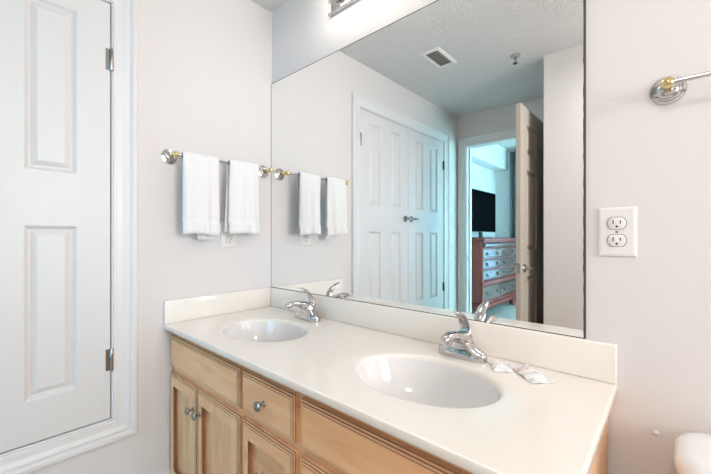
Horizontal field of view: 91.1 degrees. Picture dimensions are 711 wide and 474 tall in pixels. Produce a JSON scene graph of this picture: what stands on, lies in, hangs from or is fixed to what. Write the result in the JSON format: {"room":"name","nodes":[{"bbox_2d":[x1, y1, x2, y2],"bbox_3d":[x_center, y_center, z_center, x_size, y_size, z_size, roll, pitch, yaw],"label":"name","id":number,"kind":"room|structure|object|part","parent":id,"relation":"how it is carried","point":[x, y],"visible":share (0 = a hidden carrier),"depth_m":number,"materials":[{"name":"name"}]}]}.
{"room":"bathroom","nodes":[
{"label":"bathroom","id":0,"kind":"room"},
{"bbox_2d":[28,0,271,473],"bbox_3d":[-1.244,-0.035,1.174,0.120,2.434,2.431,0,0,42],"label":"wall","id":1,"kind":"structure","parent":0,"point":[205,66],"depth_m":1.58,"materials":[{"name":"white paint"}]},
{"bbox_2d":[0,0,112,452],"bbox_3d":[-1.167,-0.104,1.157,0.093,1.647,0.643,0,0,42],"label":"door","id":2,"kind":"structure","parent":1,"relation":"in","point":[56,56],"depth_m":1.26,"materials":[{"name":"white wood"}]},
{"bbox_2d":[0,0,137,473],"bbox_3d":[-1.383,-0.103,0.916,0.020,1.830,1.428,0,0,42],"label":"trim","id":3,"kind":"structure","parent":1,"relation":"attached to","point":[124,423],"depth_m":1.41,"materials":[{"name":"white wood"}]},
{"bbox_2d":[159,468,173,473],"bbox_3d":[-1.402,1.105,0.899,0.014,0.153,1.811,0,0,42],"label":"baseboard","id":4,"kind":"structure","parent":1,"relation":"attached to","point":[168,471],"depth_m":1.54,"materials":[{"name":"white wood"}]},
{"bbox_2d":[161,149,273,177],"bbox_3d":[-0.633,-0.356,1.695,0.092,0.069,0.548,0,0,42],"label":"towel rail","id":5,"kind":"object","parent":1,"relation":"attached to","point":[168,156],"visible":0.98,"depth_m":1.55,"materials":[{"name":"silver metal"}]},
{"bbox_3d":[-0.788,-0.356,1.513,0.079,0.027,0.027,0,0,42],"label":"post","id":6,"kind":"part","parent":5,"relation":"part of","materials":[{"name":"gold metal"}]},
{"bbox_2d":[181,151,220,239],"bbox_3d":[-0.697,-0.181,1.572,0.068,0.389,0.171,0,0,42],"label":"towel","id":7,"kind":"object","parent":5,"relation":"hanging from","point":[200,205],"visible":1,"depth_m":1.56,"materials":[{"name":"white fabric"}]},
{"bbox_3d":[-0.612,-0.356,1.676,0.013,0.013,0.463,0,0,42],"label":"rail","id":8,"kind":"part","parent":5,"relation":"part of","materials":[{"name":"silver metal"}]},
{"bbox_2d":[224,159,259,234],"bbox_3d":[-0.556,-0.194,1.728,0.067,0.364,0.178,0,0,42],"label":"towel","id":9,"kind":"object","parent":5,"relation":"hanging from","point":[242,186],"visible":1,"depth_m":1.70,"materials":[{"name":"white fabric"}]},
{"bbox_3d":[-0.468,-0.356,1.869,0.079,0.027,0.027,0,0,42],"label":"post","id":10,"kind":"part","parent":5,"relation":"part of","materials":[{"name":"gold metal"}]},
{"bbox_2d":[221,222,236,247],"bbox_3d":[-0.635,-0.011,1.755,0.008,0.129,0.082,0,0,42],"label":"wall outlet","id":11,"kind":"object","parent":1,"relation":"attached to","point":[227,240],"visible":0.59,"depth_m":1.74,"materials":[{"name":"white plastic"}]},
{"bbox_2d":[226,236,232,242],"bbox_3d":[-0.633,0.011,1.754,0.002,0.033,0.042,0,0,42],"label":"receptacle","id":12,"kind":"object","parent":11,"relation":"attached to","point":[229,239],"depth_m":1.75,"materials":[{"name":"white plastic"}]},
{"bbox_2d":[250,0,288,12],"bbox_3d":[0.080,-1.292,-0.098,3.790,0.080,2.551,0,0,42],"label":"ceiling","id":13,"kind":"structure","parent":0,"point":[271,6],"depth_m":1.87,"materials":[{"name":"white paint"}]},
{"bbox_2d":[272,0,710,473],"bbox_3d":[0.893,-0.035,0.806,3.550,2.434,0.120,0,0,42],"label":"wall","id":14,"kind":"structure","parent":0,"point":[655,304],"depth_m":0.88,"materials":[{"name":"white paint"}]},
{"bbox_2d":[328,0,358,16],"bbox_3d":[0.039,-1.086,1.402,0.540,0.115,0.134,0,0,42],"label":"vanity light","id":15,"kind":"object","parent":14,"relation":"attached to","point":[334,6],"visible":1,"depth_m":1.58,"materials":[{"name":"silver metal"}]},
{"bbox_2d":[271,0,585,338],"bbox_3d":[0.081,-0.287,1.451,1.481,1.132,0.005,0,0,42],"label":"wall mirror","id":16,"kind":"object","parent":14,"relation":"attached to","point":[433,161],"visible":1,"depth_m":1.23,"materials":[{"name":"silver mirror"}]},
{"bbox_2d":[269,287,616,383],"bbox_3d":[0.102,0.330,1.423,1.550,0.102,0.020,0,0,42],"label":"backsplash","id":17,"kind":"structure","parent":14,"relation":"attached to","point":[586,358],"depth_m":1.11,"materials":[{"name":"stone"}]},
{"bbox_2d":[598,206,636,256],"bbox_3d":[0.681,-0.013,0.909,0.082,0.129,0.008,0,0,42],"label":"wall outlet","id":18,"kind":"object","parent":14,"relation":"attached to","point":[617,226],"visible":1,"depth_m":0.91,"materials":[{"name":"white plastic"}]},
{"bbox_2d":[607,234,626,246],"bbox_3d":[0.680,0.009,0.907,0.042,0.033,0.002,0,0,42],"label":"receptacle","id":19,"kind":"object","parent":18,"relation":"attached to","point":[613,240],"depth_m":0.91,"materials":[{"name":"white plastic"}]},
{"bbox_2d":[607,217,626,229],"bbox_3d":[0.680,-0.036,0.907,0.042,0.033,0.002,0,0,42],"label":"receptacle","id":20,"kind":"object","parent":18,"relation":"attached to","point":[613,223],"depth_m":0.91,"materials":[{"name":"white plastic"}]},
{"bbox_2d":[652,430,658,435],"bbox_3d":[0.740,0.484,0.859,0.013,0.013,0.005,0,0,42],"label":"bumper cover","id":21,"kind":"object","parent":14,"relation":"attached to","point":[655,432],"visible":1,"depth_m":0.86,"materials":[{"name":"white plastic"}]},
{"bbox_2d":[649,71,710,104],"bbox_3d":[0.921,-0.355,0.652,0.571,0.069,0.070,0,0,42],"label":"towel rail","id":22,"kind":"object","parent":14,"relation":"attached to","point":[667,90],"visible":1,"depth_m":0.83,"materials":[{"name":"silver metal"}]},
{"bbox_3d":[0.730,-0.355,0.815,0.025,0.025,0.057,0,0,42],"label":"post","id":23,"kind":"part","parent":22,"relation":"part of","materials":[{"name":"gold metal"}]},
{"bbox_3d":[0.906,-0.355,0.636,0.486,0.011,0.011,0,0,42],"label":"rail","id":24,"kind":"part","parent":22,"relation":"part of","materials":[{"name":"silver metal"}]},
{"bbox_3d":[-0.099,1.222,0.063,4.270,0.080,2.551,0,0,42],"label":"floor","id":25,"kind":"structure","parent":0,"visible":0},
{"bbox_2d":[171,334,607,473],"bbox_3d":[-0.088,0.793,1.223,1.526,0.778,0.570,0,0,42],"label":"vanity cabinet","id":26,"kind":"object","parent":25,"relation":"on","point":[228,417],"visible":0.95,"depth_m":1.07,"materials":[{"name":"brown wood"}]},
{"bbox_3d":[-0.714,0.832,1.462,0.271,0.476,0.024,0,0,42],"label":"door","id":27,"kind":"part","parent":26,"relation":"part of","materials":[{"name":"brown wood"}]},
{"bbox_3d":[-0.653,0.682,1.369,0.030,0.030,0.032,0,0,42],"label":"knob","id":28,"kind":"part","parent":26,"relation":"part of","materials":[{"name":"grey metal"}]},
{"bbox_3d":[-0.610,0.682,1.330,0.030,0.030,0.032,0,0,42],"label":"knob","id":29,"kind":"part","parent":26,"relation":"part of","materials":[{"name":"grey metal"}]},
{"bbox_3d":[-0.597,0.503,1.353,0.592,0.134,0.019,0,0,42],"label":"drawer","id":30,"kind":"part","parent":26,"relation":"part of","materials":[{"name":"brown wood"}]},
{"bbox_3d":[-0.493,0.832,1.263,0.317,0.476,0.024,0,0,42],"label":"door","id":31,"kind":"part","parent":26,"relation":"part of","materials":[{"name":"brown wood"}]},
{"bbox_3d":[-0.287,0.503,1.039,0.030,0.030,0.032,0,0,42],"label":"knob","id":32,"kind":"part","parent":26,"relation":"part of","materials":[{"name":"grey metal"}]},
{"bbox_3d":[-0.264,0.715,1.056,0.276,0.243,0.024,0,0,42],"label":"drawer","id":33,"kind":"part","parent":26,"relation":"part of","materials":[{"name":"brown wood"}]},
{"bbox_3d":[-0.265,0.503,1.054,0.276,0.134,0.019,0,0,42],"label":"drawer","id":34,"kind":"part","parent":26,"relation":"part of","materials":[{"name":"brown wood"}]},
{"bbox_3d":[-0.032,0.832,0.848,0.298,0.476,0.024,0,0,42],"label":"door","id":35,"kind":"part","parent":26,"relation":"part of","materials":[{"name":"brown wood"}]},
{"bbox_3d":[-0.241,0.748,1.052,1.526,0.688,0.010,0,0,42],"label":"frame","id":36,"kind":"part","parent":26,"relation":"part of","materials":[{"name":"brown wood"}]},
{"bbox_3d":[0.078,0.503,0.745,0.600,0.134,0.019,0,0,42],"label":"drawer","id":37,"kind":"part","parent":26,"relation":"part of","materials":[{"name":"brown wood"}]},
{"bbox_2d":[163,287,617,473],"bbox_3d":[-0.079,0.402,1.221,1.550,0.246,0.563,0,0,42],"label":"countertop","id":38,"kind":"structure","parent":26,"relation":"on","point":[382,367],"depth_m":1.01,"materials":[{"name":"stone"}]},
{"bbox_2d":[223,322,306,341],"bbox_3d":[-0.377,0.460,1.450,0.404,0.130,0.298,0,0,42],"label":"basin","id":39,"kind":"object","parent":38,"relation":"in","point":[238,331],"depth_m":1.59,"materials":[{"name":"white ceramic"}]},
{"bbox_2d":[285,288,319,321],"bbox_3d":[-0.250,0.305,1.607,0.159,0.152,0.143,0,0,-16],"label":"sink faucet","id":40,"kind":"object","parent":38,"relation":"on","point":[307,311],"visible":1,"depth_m":1.58,"materials":[{"name":"silver metal"}]},
{"bbox_3d":[-0.248,0.327,1.587,0.092,0.084,0.170,0,0,42],"label":"spout","id":41,"kind":"part","parent":40,"relation":"part of","materials":[{"name":"silver metal"}]},
{"bbox_3d":[-0.228,0.271,1.610,0.038,0.085,0.089,0,0,42],"label":"handle","id":42,"kind":"part","parent":40,"relation":"part of","materials":[{"name":"silver metal"}]},
{"bbox_2d":[357,358,499,407],"bbox_3d":[0.185,0.460,0.962,0.404,0.130,0.298,0,0,42],"label":"basin","id":43,"kind":"object","parent":38,"relation":"in","point":[419,382],"depth_m":1.07,"materials":[{"name":"white ceramic"}]},
{"bbox_2d":[438,311,486,363],"bbox_3d":[0.312,0.305,1.102,0.159,0.152,0.143,0,0,-16],"label":"sink faucet","id":44,"kind":"object","parent":38,"relation":"on","point":[460,344],"visible":1,"depth_m":1.08,"materials":[{"name":"silver metal"}]},
{"bbox_3d":[0.314,0.327,1.082,0.092,0.084,0.170,0,0,42],"label":"spout","id":45,"kind":"part","parent":44,"relation":"part of","materials":[{"name":"silver metal"}]},
{"bbox_3d":[0.334,0.271,1.104,0.038,0.085,0.089,0,0,42],"label":"handle","id":46,"kind":"part","parent":44,"relation":"part of","materials":[{"name":"silver metal"}]},
{"bbox_2d":[488,360,513,372],"bbox_3d":[0.424,0.375,1.020,0.052,0.012,0.080,0,0,9],"label":"packet","id":47,"kind":"object","parent":38,"relation":"on","point":[497,366],"visible":1,"depth_m":1.01,"materials":[{"name":"white paper"}]},
{"bbox_2d":[508,364,554,383],"bbox_3d":[0.483,0.374,0.968,0.062,0.013,0.124,0,0,-5],"label":"packet","id":48,"kind":"object","parent":38,"relation":"on","point":[530,374],"visible":1,"depth_m":0.94,"materials":[{"name":"white paper"}]},
{"bbox_3d":[0.493,0.793,0.741,0.018,0.778,0.509,0,0,42],"label":"panel","id":49,"kind":"part","parent":26,"relation":"part of","materials":[{"name":"brown wood"}]},
{"bbox_2d":[674,432,710,473],"bbox_3d":[0.690,0.807,0.399,0.477,0.750,0.713,0,0,42],"label":"toilet","id":50,"kind":"object","parent":25,"relation":"on","point":[692,450],"visible":1,"depth_m":0.70,"materials":[{"name":"white ceramic"}]}
]}

